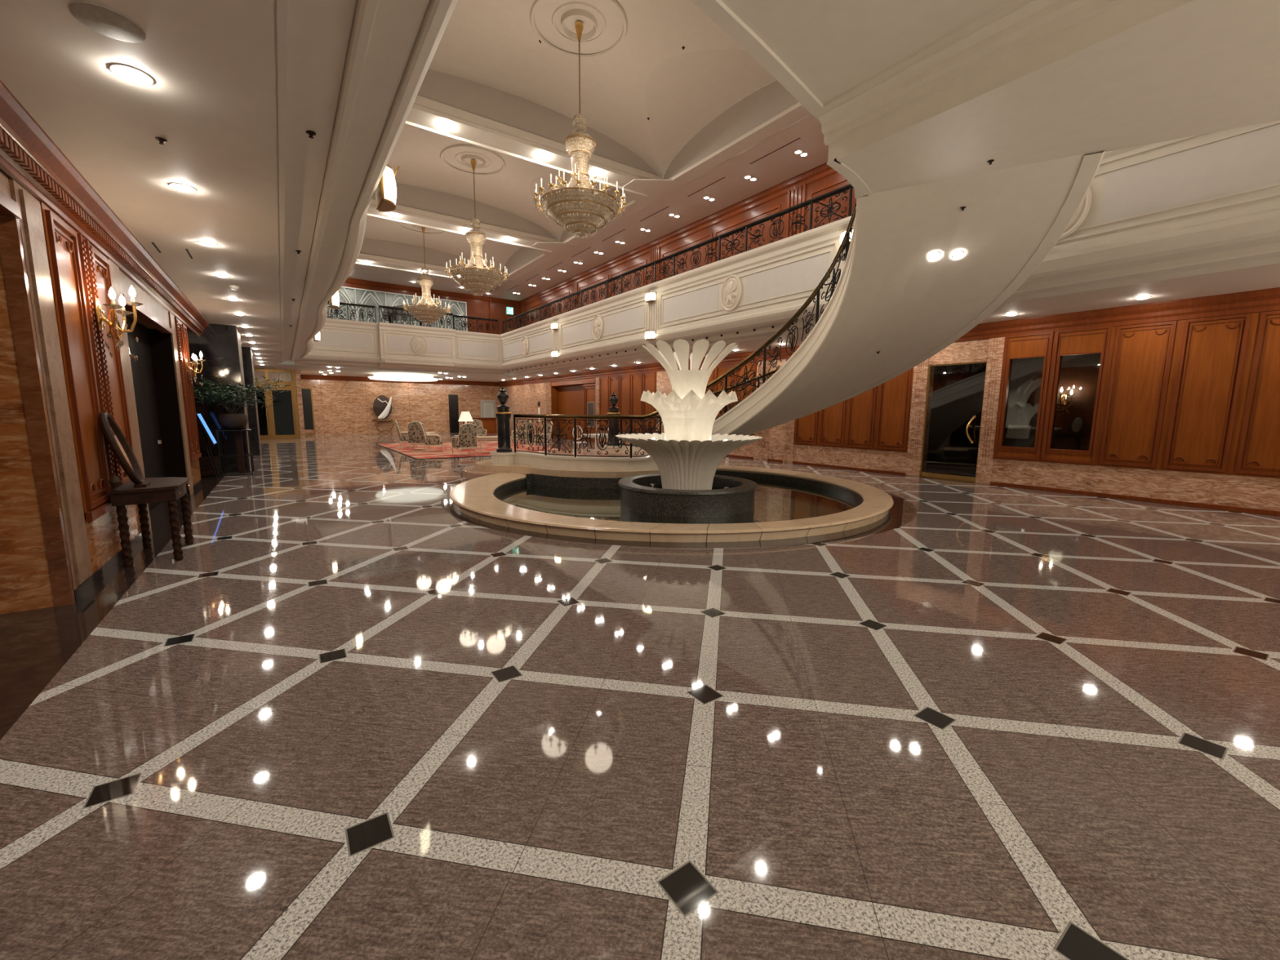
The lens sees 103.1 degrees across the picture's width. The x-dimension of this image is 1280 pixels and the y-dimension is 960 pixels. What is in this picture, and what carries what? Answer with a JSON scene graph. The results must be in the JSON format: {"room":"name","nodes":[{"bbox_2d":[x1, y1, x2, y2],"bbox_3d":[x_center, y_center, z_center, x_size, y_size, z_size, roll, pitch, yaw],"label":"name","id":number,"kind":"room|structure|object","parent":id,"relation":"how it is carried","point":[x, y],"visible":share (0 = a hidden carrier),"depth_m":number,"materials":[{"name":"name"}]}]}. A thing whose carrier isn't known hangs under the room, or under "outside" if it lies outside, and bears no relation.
{"room":"hotel lobby","nodes":[
{"label":"hotel lobby","id":0,"kind":"room"},
{"bbox_2d":[0,80,208,613],"bbox_3d":[-4.957,-0.693,3.305,1.720,3.585,21.200,-5,9,-35],"label":"wall","id":1,"kind":"structure","parent":0,"point":[63,248],"depth_m":4.18,"materials":[{"name":"red wood"}]},
{"bbox_2d":[95,285,143,362],"bbox_3d":[-5.242,-1.590,5.159,0.337,0.769,0.537,-5,9,-35],"label":"sconce","id":2,"kind":"object","parent":1,"relation":"attached to","point":[100,313],"visible":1,"depth_m":5.08,"materials":[{"name":"gold metal"}]},
{"bbox_2d":[74,479,202,601],"bbox_3d":[-6.933,0.491,7.443,0.012,0.100,8.050,-5,9,-35],"label":"baseboard","id":3,"kind":"structure","parent":1,"relation":"attached to","point":[85,587],"depth_m":4.80,"materials":[{"name":"black stone"}]},
{"bbox_2d":[125,315,189,511],"bbox_3d":[-7.370,-0.957,7.602,0.320,2.920,3.400,-5,9,-35],"label":"door","id":4,"kind":"structure","parent":1,"relation":"in","point":[153,374],"depth_m":8.74,"materials":[{"name":"black paint"}]},
{"bbox_2d":[186,351,205,386],"bbox_3d":[-8.698,-2.183,9.991,0.303,0.690,0.486,-5,9,-35],"label":"sconce","id":5,"kind":"object","parent":1,"relation":"attached to","point":[194,362],"visible":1,"depth_m":9.92,"materials":[{"name":"gold metal"}]},
{"bbox_2d":[186,323,251,472],"bbox_3d":[-10.709,-2.022,12.824,1.182,3.580,1.254,-5,9,-35],"label":"wall pier","id":6,"kind":"object","parent":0,"point":[220,345],"visible":0.41,"depth_m":12.36,"materials":[{"name":"black stone"}]},
{"bbox_2d":[241,346,261,455],"bbox_3d":[-13.731,-2.633,17.165,1.242,3.580,1.204,-5,9,-35],"label":"wall","id":7,"kind":"structure","parent":0,"point":[246,353],"depth_m":17.00,"materials":[{"name":"black stone"}]},
{"bbox_2d":[256,389,294,435],"bbox_3d":[-20.749,-4.066,27.352,3.800,3.580,3.900,-5,9,-35],"label":"wall","id":8,"kind":"structure","parent":0,"point":[282,405],"depth_m":29.53,"materials":[{"name":"black glass"}]},
{"bbox_2d":[253,368,300,439],"bbox_3d":[-19.605,-3.839,25.745,3.760,3.580,0.170,-5,9,-35],"label":"door","id":9,"kind":"structure","parent":8,"relation":"in","point":[287,377],"depth_m":26.25,"materials":[{"name":"gold metal"}]},
{"bbox_2d":[294,369,305,438],"bbox_3d":[-19.101,-4.207,28.493,0.220,3.580,3.900,-5,9,-35],"label":"wall","id":10,"kind":"structure","parent":0,"point":[297,373],"depth_m":26.91,"materials":[{"name":"orange stone"}]},
{"bbox_2d":[246,0,457,363],"bbox_3d":[-6.098,-4.364,9.323,1.200,2.070,33.120,-5,9,-35],"label":"wall","id":11,"kind":"structure","parent":0,"point":[351,73],"depth_m":3.75,"materials":[{"name":"white paint"}]},
{"bbox_2d":[305,129,315,138],"bbox_3d":[-2.517,-2.638,3.889,0.068,0.038,0.068,-5,9,-35],"label":"sprinkler head","id":12,"kind":"object","parent":11,"relation":"attached to","point":[311,133],"visible":1,"depth_m":3.88},
{"bbox_2d":[313,332,319,341],"bbox_3d":[-10.959,-4.938,17.270,0.212,0.427,0.420,-5,9,-35],"label":"lantern","id":13,"kind":"object","parent":11,"relation":"attached to","point":[317,338],"visible":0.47,"depth_m":17.16,"materials":[{"name":"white glass"}]},
{"bbox_2d":[328,288,340,308],"bbox_3d":[-6.908,-4.129,11.519,0.212,0.427,0.420,-5,9,-35],"label":"lantern","id":14,"kind":"object","parent":11,"relation":"attached to","point":[334,302],"visible":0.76,"depth_m":11.41,"materials":[{"name":"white glass"}]},
{"bbox_2d":[375,164,399,212],"bbox_3d":[-2.858,-3.319,5.769,0.212,0.427,0.420,-5,9,-35],"label":"lantern","id":15,"kind":"object","parent":11,"relation":"attached to","point":[386,190],"visible":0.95,"depth_m":5.66,"materials":[{"name":"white glass"}]},
{"bbox_2d":[300,374,500,435],"bbox_3d":[-15.108,-4.870,33.589,12.250,3.590,0.240,-5,9,-35],"label":"wall","id":16,"kind":"structure","parent":0,"point":[333,405],"depth_m":32.75,"materials":[{"name":"orange stone"}]},
{"bbox_2d":[480,400,496,417],"bbox_3d":[-10.907,-4.579,36.565,1.080,2.280,0.080,-5,9,-35],"label":"door","id":17,"kind":"structure","parent":16,"relation":"in","point":[488,410],"depth_m":36.48,"materials":[{"name":"grey paint"}]},
{"bbox_2d":[293,318,506,374],"bbox_3d":[-11.530,-6.609,25.608,9.900,2.070,1.700,-5,9,-35],"label":"wall","id":18,"kind":"structure","parent":0,"point":[342,343],"depth_m":24.81,"materials":[{"name":"white paint"}]},
{"bbox_2d":[326,300,376,322],"bbox_3d":[-13.799,-7.786,23.438,2.920,0.810,0.060,-5,9,-35],"label":"gallery railing","id":19,"kind":"object","parent":18,"relation":"on","point":[358,305],"visible":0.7,"depth_m":23.73,"materials":[{"name":"black metal"}]},
{"bbox_2d":[377,305,453,328],"bbox_3d":[-10.954,-7.981,25.045,3.440,0.810,0.060,-5,9,-35],"label":"gallery railing","id":20,"kind":"object","parent":18,"relation":"on","point":[397,308],"visible":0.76,"depth_m":24.67,"materials":[{"name":"black metal"}]},
{"bbox_2d":[453,314,498,334],"bbox_3d":[-8.677,-8.226,26.984,2.370,0.810,0.060,-5,9,-35],"label":"gallery railing","id":21,"kind":"object","parent":18,"relation":"on","point":[454,315],"visible":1,"depth_m":26.97,"materials":[{"name":"black metal"}]},
{"bbox_2d":[342,277,520,334],"bbox_3d":[-14.294,-9.463,28.234,16.150,2.860,0.220,-5,9,-35],"label":"wall","id":22,"kind":"structure","parent":0,"point":[485,307],"depth_m":31.05,"materials":[{"name":"brown wood"}]},
{"bbox_2d":[326,286,467,331],"bbox_3d":[-13.549,-9.302,28.806,7.450,2.400,0.090,-5,9,-35],"label":"window","id":23,"kind":"structure","parent":22,"relation":"in","point":[346,295],"depth_m":28.19,"materials":[{"name":"clear glass"}]},
{"bbox_2d":[506,306,513,315],"bbox_3d":[-8.258,-10.717,32.224,0.440,0.450,0.158,-5,9,-35],"label":"exit sign","id":24,"kind":"object","parent":22,"relation":"attached to","point":[509,310],"visible":1,"depth_m":32.19,"materials":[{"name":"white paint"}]},
{"bbox_2d":[359,0,798,275],"bbox_3d":[-3.275,-9.309,13.350,8.900,0.995,27.420,-5,9,-35],"label":"vault","id":25,"kind":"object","parent":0,"point":[489,61],"visible":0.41,"depth_m":12.61,"materials":[{"name":"paint"}]},
{"bbox_2d":[402,226,451,324],"bbox_3d":[-9.363,-8.905,22.194,1.977,4.130,1.977,7,10,41],"label":"chandelier","id":26,"kind":"object","parent":25,"relation":"hanging from","point":[426,310],"visible":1,"depth_m":22.04,"materials":[{"name":"gold metal"}]},
{"bbox_2d":[406,305,447,324],"bbox_3d":[-9.377,-7.196,22.425,1.660,0.680,1.660,6,10,37],"label":"bowl","id":27,"kind":"object","parent":26,"relation":"on","point":[428,314],"depth_m":21.96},
{"bbox_2d":[444,160,508,296],"bbox_3d":[-5.313,-8.096,16.444,1.977,4.130,1.977,5,9,31],"label":"chandelier","id":28,"kind":"object","parent":25,"relation":"hanging from","point":[476,277],"visible":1,"depth_m":16.28,"materials":[{"name":"gold metal"}]},
{"bbox_2d":[450,268,503,296],"bbox_3d":[-5.326,-6.386,16.675,1.660,0.680,1.660,-7,11,-43],"label":"basket","id":29,"kind":"object","parent":28,"relation":"on","point":[478,282],"depth_m":16.22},
{"bbox_2d":[533,21,626,238],"bbox_3d":[-1.262,-7.287,10.694,1.977,4.130,1.977,-4,9,-31],"label":"chandelier","id":30,"kind":"object","parent":25,"relation":"hanging from","point":[581,209],"visible":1,"depth_m":10.52,"materials":[{"name":"gold metal"}]},
{"bbox_2d":[541,188,618,237],"bbox_3d":[-1.276,-5.577,10.925,1.660,0.680,1.660,-5,9,-35],"label":"basket","id":31,"kind":"object","parent":30,"relation":"on","point":[580,211],"depth_m":10.47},
{"bbox_2d":[347,115,828,301],"bbox_3d":[-3.647,-8.780,12.941,16.350,0.050,37.400,-5,9,-35],"label":"ceiling","id":32,"kind":"structure","parent":0,"point":[782,165],"depth_m":17.69,"materials":[{"name":"paint"}]},
{"bbox_2d":[355,94,811,287],"bbox_3d":[-2.229,-8.623,11.924,10.140,0.285,33.890,-5,9,-35],"label":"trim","id":33,"kind":"structure","parent":32,"relation":"attached to","point":[645,192],"depth_m":14.51,"materials":[{"name":"white paint"}]},
{"bbox_2d":[750,137,799,164],"bbox_3d":[3.583,-8.785,13.601,0.030,0.006,1.700,-5,9,-35],"label":"air slot","id":34,"kind":"object","parent":32,"relation":"attached to","point":[798,138],"visible":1,"depth_m":13.55,"materials":[{"name":"black metal"}]},
{"bbox_2d":[794,150,808,156],"bbox_3d":[4.336,-8.781,13.676,0.440,0.022,0.197,-5,9,-35],"label":"recessed light","id":35,"kind":"object","parent":32,"relation":"in","point":[797,152],"visible":1,"depth_m":13.66,"materials":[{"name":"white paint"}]},
{"bbox_2d":[0,431,1279,959],"bbox_3d":[-5.004,-0.654,16.392,18.500,0.001,43.500,-5,9,-35],"label":"floor","id":36,"kind":"structure","parent":0,"point":[362,715],"depth_m":2.49,"materials":[{"name":"stone"}]},
{"bbox_2d":[108,476,193,567],"bbox_3d":[-5.239,0.414,5.553,0.505,0.785,1.120,-5,9,-35],"label":"console table","id":37,"kind":"object","parent":36,"relation":"on","point":[170,489],"visible":1,"depth_m":5.26,"materials":[{"name":"brown wood"}]},
{"bbox_2d":[108,475,121,490],"bbox_3d":[-5.102,0.026,4.942,0.090,0.150,0.088,-5,9,-35],"label":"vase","id":38,"kind":"object","parent":37,"relation":"on","point":[114,481],"visible":1,"depth_m":4.92,"materials":[{"name":"brown glass"}]},
{"bbox_2d":[98,412,151,488],"bbox_3d":[-5.189,-0.303,5.118,0.286,0.758,0.460,-5,9,-35],"label":"mirror","id":39,"kind":"object","parent":37,"relation":"on","point":[119,445],"visible":1,"depth_m":5.08,"materials":[{"name":"brown wood"}]},
{"bbox_2d":[107,419,138,477],"bbox_3d":[-5.203,-0.305,5.108,0.190,0.674,0.390,-5,9,-35],"label":"mirror glass","id":40,"kind":"object","parent":39,"relation":"attached to","point":[129,463],"depth_m":5.11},
{"bbox_2d":[195,412,219,479],"bbox_3d":[-9.837,-0.756,11.310,0.638,1.497,0.550,-5,9,-35],"label":"sign board","id":41,"kind":"object","parent":36,"relation":"on","point":[203,425],"visible":0.76,"depth_m":11.28,"materials":[{"name":"black paint"}]},
{"bbox_2d":[199,454,220,476],"bbox_3d":[-10.186,-0.334,11.862,0.570,0.460,0.400,-5,9,-35],"label":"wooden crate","id":42,"kind":"object","parent":36,"relation":"on","point":[206,468],"visible":0.54,"depth_m":11.77,"materials":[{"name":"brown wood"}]},
{"bbox_2d":[215,429,254,475],"bbox_3d":[-9.748,-0.676,12.270,0.640,1.075,0.600,-5,9,-35],"label":"plant stand","id":43,"kind":"object","parent":36,"relation":"on","point":[240,453],"visible":1,"depth_m":12.25,"materials":[{"name":"black metal"}]},
{"bbox_2d":[215,429,251,431],"bbox_3d":[-9.744,-1.196,12.200,0.640,0.025,0.600,-5,9,-35],"label":"tray","id":44,"kind":"object","parent":43,"relation":"on","point":[216,429],"depth_m":12.05,"materials":[{"name":"black metal"}]},
{"bbox_2d":[191,373,288,430],"bbox_3d":[-9.545,-1.849,12.001,2.260,1.326,1.336,-6,10,-38],"label":"potted tree","id":45,"kind":"object","parent":43,"relation":"on","point":[232,420],"visible":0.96,"depth_m":12.01,"materials":[{"name":"green plant"}]},
{"bbox_2d":[373,419,395,434],"bbox_3d":[-16.378,-3.395,32.569,1.188,0.939,0.520,-5,9,-35],"label":"console table","id":46,"kind":"object","parent":36,"relation":"on","point":[373,420],"visible":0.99,"depth_m":32.38,"materials":[{"name":"brown wood"}]},
{"bbox_2d":[373,395,391,419],"bbox_3d":[-16.391,-4.628,32.399,1.100,1.550,0.440,-5,9,-35],"label":"wall sculpture","id":47,"kind":"object","parent":46,"relation":"on","point":[382,406],"visible":1,"depth_m":32.34,"materials":[{"name":"white ceramic"}]},
{"bbox_2d":[377,440,564,459],"bbox_3d":[-7.176,-1.363,21.441,5.930,0.014,8.550,-5,9,-35],"label":"rug","id":48,"kind":"object","parent":36,"relation":"on","point":[435,451],"visible":0.51,"depth_m":20.18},
{"bbox_2d":[394,420,417,447],"bbox_3d":[-9.752,-1.934,21.190,0.820,1.122,0.787,-4,9,-27],"label":"armchair","id":49,"kind":"object","parent":48,"relation":"on","point":[403,436],"visible":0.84,"depth_m":20.86,"materials":[{"name":"beige fabric"}]},
{"bbox_2d":[408,421,430,449],"bbox_3d":[-8.642,-1.746,19.865,0.787,1.122,0.820,-1,8,-9],"label":"armchair","id":50,"kind":"object","parent":48,"relation":"on","point":[415,433],"visible":0.77,"depth_m":19.56,"materials":[{"name":"beige fabric"}]},
{"bbox_2d":[418,421,444,452],"bbox_3d":[-7.848,-1.641,19.130,0.820,1.122,0.787,-3,8,-24],"label":"armchair","id":51,"kind":"object","parent":48,"relation":"on","point":[431,439],"visible":1,"depth_m":18.85,"materials":[{"name":"beige fabric"}]},
{"bbox_2d":[450,422,476,455],"bbox_3d":[-6.115,-1.439,17.740,0.787,1.122,0.820,-6,10,-41],"label":"armchair","id":52,"kind":"object","parent":48,"relation":"on","point":[467,437],"visible":1,"depth_m":17.49,"materials":[{"name":"fabric"}]},
{"bbox_2d":[453,435,479,450],"bbox_3d":[-6.916,-1.493,20.282,0.750,0.563,0.750,-5,9,-35],"label":"side table","id":53,"kind":"object","parent":48,"relation":"on","point":[454,435],"visible":0.25,"depth_m":20.18,"materials":[{"name":"beige paint"}]},
{"bbox_2d":[457,411,473,423],"bbox_3d":[-6.910,-2.238,20.182,0.580,0.940,0.580,-5,9,-35],"label":"table lamp","id":54,"kind":"object","parent":53,"relation":"on","point":[465,416],"visible":0.46,"depth_m":19.97,"materials":[{"name":"white fabric"}]},
{"bbox_2d":[469,418,486,443],"bbox_3d":[-7.754,-2.329,24.227,0.787,1.122,0.820,-3,9,-27],"label":"armchair","id":55,"kind":"object","parent":48,"relation":"on","point":[477,423],"visible":0.58,"depth_m":24.46,"materials":[{"name":"beige fabric"}]},
{"bbox_2d":[475,435,512,453],"bbox_3d":[-5.443,-1.313,18.882,1.250,0.603,0.700,-5,9,-35],"label":"coffee table","id":56,"kind":"object","parent":48,"relation":"on","point":[481,437],"visible":0.51,"depth_m":18.45,"materials":[{"name":"beige paint"}]},
{"bbox_2d":[511,420,531,444],"bbox_3d":[-5.503,-2.235,23.658,0.787,1.122,0.820,7,10,41],"label":"armchair","id":57,"kind":"object","parent":48,"relation":"on","point":[526,423],"visible":0.57,"depth_m":23.64,"materials":[{"name":"beige fabric"}]},
{"bbox_2d":[530,421,552,450],"bbox_3d":[-3.916,-1.778,20.369,0.820,1.122,0.787,-3,8,-25],"label":"armchair","id":58,"kind":"object","parent":48,"relation":"on","point":[548,434],"visible":0.69,"depth_m":20.18,"materials":[{"name":"beige fabric"}]},
{"bbox_2d":[462,417,497,433],"bbox_3d":[-10.880,-3.695,34.541,2.260,1.070,0.760,-5,9,-35],"label":"reception desk","id":59,"kind":"object","parent":36,"relation":"on","point":[488,424],"visible":0.44,"depth_m":34.59,"materials":[{"name":"red wood"}]},
{"bbox_2d":[572,425,586,448],"bbox_3d":[-2.162,-1.431,18.355,0.416,1.058,0.416,-5,9,-35],"label":"chair","id":60,"kind":"object","parent":36,"relation":"on","point":[577,438],"visible":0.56,"depth_m":18.40,"materials":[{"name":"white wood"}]},
{"bbox_2d":[582,433,608,448],"bbox_3d":[-1.486,-1.313,18.715,0.900,0.742,0.900,-5,9,-35],"label":"dining table","id":61,"kind":"object","parent":36,"relation":"on","point":[593,435],"visible":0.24,"depth_m":18.31,"materials":[{"name":"beige wood"}]},
{"bbox_2d":[448,464,893,542],"bbox_3d":[0.556,0.354,10.207,8.194,0.585,8.098,-5,9,-35],"label":"pool","id":62,"kind":"object","parent":36,"relation":"in","point":[788,504],"visible":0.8,"depth_m":9.67,"materials":[{"name":"beige stone"}]},
{"bbox_2d":[615,338,761,524],"bbox_3d":[0.856,-0.794,9.073,2.593,3.130,2.600,0,8,-1],"label":"fountain","id":63,"kind":"object","parent":62,"relation":"on","point":[686,489],"visible":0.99,"depth_m":8.52,"materials":[{"name":"stone"}]},
{"bbox_2d":[617,473,757,524],"bbox_3d":[0.847,0.392,9.234,2.490,0.735,2.490,-5,9,-35],"label":"basin","id":64,"kind":"object","parent":63,"relation":"in","point":[645,498],"depth_m":8.26,"materials":[{"name":"black stone"}]},
{"bbox_2d":[615,432,761,489],"bbox_3d":[0.852,-0.264,9.145,2.593,1.059,2.600,-5,9,-35],"label":"bowl","id":65,"kind":"object","parent":63,"relation":"on","point":[683,461],"depth_m":8.70,"materials":[{"name":"white stone"}]},
{"bbox_2d":[640,389,737,441],"bbox_3d":[0.853,-1.122,9.025,1.709,0.892,1.716,-5,9,-35],"label":"bowl","id":66,"kind":"object","parent":63,"relation":"on","point":[690,415],"depth_m":8.62,"materials":[{"name":"white stone"}]},
{"bbox_2d":[462,0,1279,479],"bbox_3d":[2.988,-2.315,7.720,7.112,6.340,19.550,-5,9,-35],"label":"curved staircase","id":67,"kind":"structure","parent":36,"relation":"on","point":[1042,90],"depth_m":5.90,"materials":[{"name":"white paint"}]},
{"bbox_2d":[496,386,509,412],"bbox_3d":[-3.330,-1.957,12.351,0.304,0.611,0.304,-5,9,-35],"label":"urn","id":68,"kind":"object","parent":67,"relation":"on","point":[502,397],"visible":1,"depth_m":12.26,"materials":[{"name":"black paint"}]},
{"bbox_2d":[497,390,508,405],"bbox_3d":[-3.330,-1.989,12.347,0.278,0.364,0.278,-5,9,-35],"label":"vase","id":69,"kind":"object","parent":68,"relation":"on","point":[502,397],"depth_m":12.26,"materials":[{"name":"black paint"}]},
{"bbox_2d":[608,391,618,413],"bbox_3d":[-0.776,-2.297,15.013,0.304,0.611,0.304,-5,9,-35],"label":"urn","id":70,"kind":"object","parent":67,"relation":"on","point":[613,400],"visible":0.99,"depth_m":14.93,"materials":[{"name":"black paint"}]},
{"bbox_2d":[608,395,618,407],"bbox_3d":[-0.776,-2.329,15.009,0.278,0.364,0.278,-5,9,-35],"label":"vase","id":71,"kind":"object","parent":70,"relation":"on","point":[613,400],"depth_m":14.92,"materials":[{"name":"black paint"}]},
{"bbox_2d":[928,249,964,260],"bbox_3d":[4.415,-3.239,7.322,0.457,0.087,0.142,2,8,14],"label":"recessed light","id":72,"kind":"object","parent":67,"relation":"attached to","point":[934,255],"visible":1,"depth_m":7.31,"materials":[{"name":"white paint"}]},
{"bbox_2d":[1005,424,1031,447],"bbox_3d":[8.571,-0.575,11.571,0.320,1.344,0.430,-5,9,-35],"label":"menu stand","id":73,"kind":"object","parent":36,"relation":"on","point":[1015,432],"visible":0.78,"depth_m":11.48,"materials":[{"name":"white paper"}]},
{"bbox_2d":[0,0,1279,382],"bbox_3d":[-4.915,-4.155,15.345,16.350,0.060,41.500,-5,9,-35],"label":"ceiling","id":74,"kind":"structure","parent":0,"point":[201,100],"depth_m":3.92,"materials":[{"name":"paint"}]},
{"bbox_2d":[68,0,146,42],"bbox_3d":[-2.777,-2.386,2.658,0.280,0.012,0.280,-5,9,-35],"label":"ceiling speaker","id":75,"kind":"object","parent":74,"relation":"attached to","point":[106,21],"visible":1,"depth_m":2.64},
{"bbox_2d":[108,63,154,84],"bbox_3d":[-3.068,-2.436,3.073,0.196,0.028,0.196,-5,9,-35],"label":"recessed light","id":76,"kind":"object","parent":74,"relation":"in","point":[130,73],"visible":1,"depth_m":3.05,"materials":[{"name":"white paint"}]},
{"bbox_2d":[155,137,167,145],"bbox_3d":[-3.589,-2.535,3.813,0.068,0.038,0.068,-5,9,-35],"label":"sprinkler head","id":77,"kind":"object","parent":74,"relation":"attached to","point":[162,140],"visible":1,"depth_m":3.80},
{"bbox_2d":[168,182,196,192],"bbox_3d":[-4.173,-2.657,4.641,0.196,0.028,0.196,-5,9,-35],"label":"recessed light","id":78,"kind":"object","parent":74,"relation":"in","point":[181,187],"visible":1,"depth_m":4.61,"materials":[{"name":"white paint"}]},
{"bbox_2d":[197,240,217,246],"bbox_3d":[-5.288,-2.880,6.224,0.196,0.028,0.196,-5,9,-35],"label":"recessed light","id":79,"kind":"object","parent":74,"relation":"in","point":[202,242],"visible":1,"depth_m":6.19,"materials":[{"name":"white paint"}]},
{"bbox_2d":[213,273,230,277],"bbox_3d":[-6.341,-3.090,7.719,0.196,0.028,0.196,-5,9,-35],"label":"recessed light","id":80,"kind":"object","parent":74,"relation":"in","point":[215,274],"visible":1,"depth_m":7.68,"materials":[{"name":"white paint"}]},
{"bbox_2d":[229,284,239,289],"bbox_3d":[-6.688,-3.169,8.386,0.140,0.055,0.140,-5,9,-35],"label":"smoke detector","id":81,"kind":"object","parent":74,"relation":"attached to","point":[232,286],"visible":1,"depth_m":8.35,"materials":[{"name":"white paint"}]},
{"bbox_2d":[368,372,438,382],"bbox_3d":[-13.569,-5.902,29.258,3.720,0.340,3.720,-5,9,-35],"label":"ceiling light","id":82,"kind":"object","parent":74,"relation":"attached to","point":[390,376],"visible":1,"depth_m":28.07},
{"bbox_2d":[368,375,438,382],"bbox_3d":[-13.570,-5.811,29.270,3.720,0.155,3.720,-5,9,-35],"label":"diffuser","id":83,"kind":"object","parent":82,"relation":"attached to","point":[390,378],"depth_m":28.26,"materials":[{"name":"white plastic"}]},
{"bbox_2d":[1133,296,1151,299],"bbox_3d":[8.591,-3.105,8.693,0.218,0.028,0.218,-5,9,-35],"label":"recessed light","id":84,"kind":"object","parent":74,"relation":"in","point":[1140,297],"visible":1,"depth_m":8.65,"materials":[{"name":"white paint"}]},
{"bbox_2d":[519,161,856,327],"bbox_3d":[2.927,-7.911,17.756,0.220,2.860,37.300,-5,9,-35],"label":"wall","id":85,"kind":"structure","parent":0,"point":[819,180],"depth_m":18.02,"materials":[{"name":"brown wood"}]},
{"bbox_2d":[690,0,1031,124],"bbox_3d":[2.943,-3.854,1.038,4.550,0.660,9.100,-5,9,-35],"label":"ceiling","id":86,"kind":"structure","parent":0,"point":[825,54],"depth_m":4.61,"materials":[{"name":"white paint"}]},
{"bbox_2d":[497,287,1279,511],"bbox_3d":[1.999,-2.951,20.385,1.055,3.590,41.500,-5,9,-35],"label":"wall","id":87,"kind":"structure","parent":0,"point":[1188,406],"depth_m":9.79,"materials":[{"name":"red wood"}]},
{"bbox_2d":[586,401,595,426],"bbox_3d":[-2.545,-3.400,26.387,0.030,1.300,0.750,-5,9,-35],"label":"picture frame","id":88,"kind":"object","parent":87,"relation":"attached to","point":[590,405],"visible":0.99,"depth_m":26.35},
{"bbox_2d":[510,431,1279,515],"bbox_3d":[1.672,-1.180,20.404,0.020,0.070,41.500,-5,9,-35],"label":"baseboard","id":89,"kind":"structure","parent":87,"relation":"attached to","point":[1057,490],"depth_m":10.07,"materials":[{"name":"red stone"}]},
{"bbox_2d":[920,361,986,483],"bbox_3d":[7.388,-1.367,12.080,0.231,2.760,1.280,-5,9,-35],"label":"door","id":90,"kind":"structure","parent":87,"relation":"in","point":[923,474],"depth_m":12.37,"materials":[{"name":"black glass"}]},
{"bbox_2d":[999,355,1045,449],"bbox_3d":[8.222,-1.654,10.928,0.090,1.950,0.680,-5,9,-35],"label":"window","id":91,"kind":"structure","parent":87,"relation":"in","point":[1041,356],"depth_m":11.05,"materials":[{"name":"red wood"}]},
{"bbox_2d":[1048,351,1102,452],"bbox_3d":[8.732,-1.552,10.205,0.090,1.950,0.700,-5,9,-35],"label":"window","id":92,"kind":"structure","parent":87,"relation":"in","point":[1100,352],"depth_m":10.32,"materials":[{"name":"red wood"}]},
{"bbox_2d":[500,120,1279,374],"bbox_3d":[1.893,-5.092,15.170,1.050,2.070,33.640,-5,9,-35],"label":"balcony","id":93,"kind":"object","parent":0,"point":[1208,204],"depth_m":7.76,"materials":[{"name":"white paint"}]},
{"bbox_2d":[550,321,558,329],"bbox_3d":[-3.750,-6.706,22.099,0.210,0.307,0.460,-5,9,-35],"label":"lantern","id":94,"kind":"object","parent":93,"relation":"attached to","point":[554,326],"visible":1,"depth_m":21.98,"materials":[{"name":"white glass"}]},
{"bbox_2d":[550,350,558,357],"bbox_3d":[-3.759,-5.526,22.259,0.210,0.307,0.460,-5,9,-35],"label":"lantern","id":95,"kind":"object","parent":93,"relation":"attached to","point":[554,353],"visible":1,"depth_m":22.13,"materials":[{"name":"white glass"}]},
{"bbox_2d":[644,290,655,302],"bbox_3d":[0.301,-5.896,16.349,0.210,0.307,0.460,-5,9,-35],"label":"lantern","id":96,"kind":"object","parent":93,"relation":"attached to","point":[650,296],"visible":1,"depth_m":16.24,"materials":[{"name":"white glass"}]},
{"bbox_2d":[644,328,655,340],"bbox_3d":[0.291,-4.717,16.509,0.210,0.307,0.460,-5,9,-35],"label":"lantern","id":97,"kind":"object","parent":93,"relation":"attached to","point":[649,335],"visible":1,"depth_m":16.39,"materials":[{"name":"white glass"}]},
{"bbox_2d":[502,183,856,333],"bbox_3d":[-0.168,-6.792,17.241,0.064,0.712,25.390,-5,9,-35],"label":"gallery railing","id":98,"kind":"object","parent":93,"relation":"on","point":[843,188],"visible":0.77,"depth_m":14.13,"materials":[{"name":"black metal"}]},
{"bbox_2d":[840,225,853,244],"bbox_3d":[4.351,-5.087,10.599,0.210,0.307,0.460,-5,9,-35],"label":"lantern","id":99,"kind":"object","parent":93,"relation":"attached to","point":[843,233],"visible":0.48,"depth_m":10.61,"materials":[{"name":"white glass"}]},
{"bbox_2d":[925,353,1101,475],"bbox_3d":[9.236,-1.660,11.814,2.600,3.560,8.200,-5,9,-35],"label":"wall","id":100,"kind":"structure","parent":0,"point":[957,393],"depth_m":13.25,"materials":[{"name":"glass"}]},
{"bbox_2d":[1056,386,1073,415],"bbox_3d":[10.133,-1.885,12.229,0.303,0.690,0.486,-5,9,-35],"label":"sconce","id":101,"kind":"object","parent":100,"relation":"attached to","point":[1063,399],"visible":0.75,"depth_m":12.22,"materials":[{"name":"gold metal"}]},
{"bbox_3d":[-3.698,-5.887,13.373,16.350,0.080,37.300,-5,9,-35],"label":"floor","id":102,"kind":"structure","parent":0,"visible":0},
{"bbox_2d":[381,303,422,325],"bbox_3d":[-12.247,-8.468,26.481,1.978,1.390,2.082,-5,9,-35],"label":"grand piano","id":103,"kind":"object","parent":102,"relation":"on","point":[398,312],"visible":0.4,"depth_m":25.65,"materials":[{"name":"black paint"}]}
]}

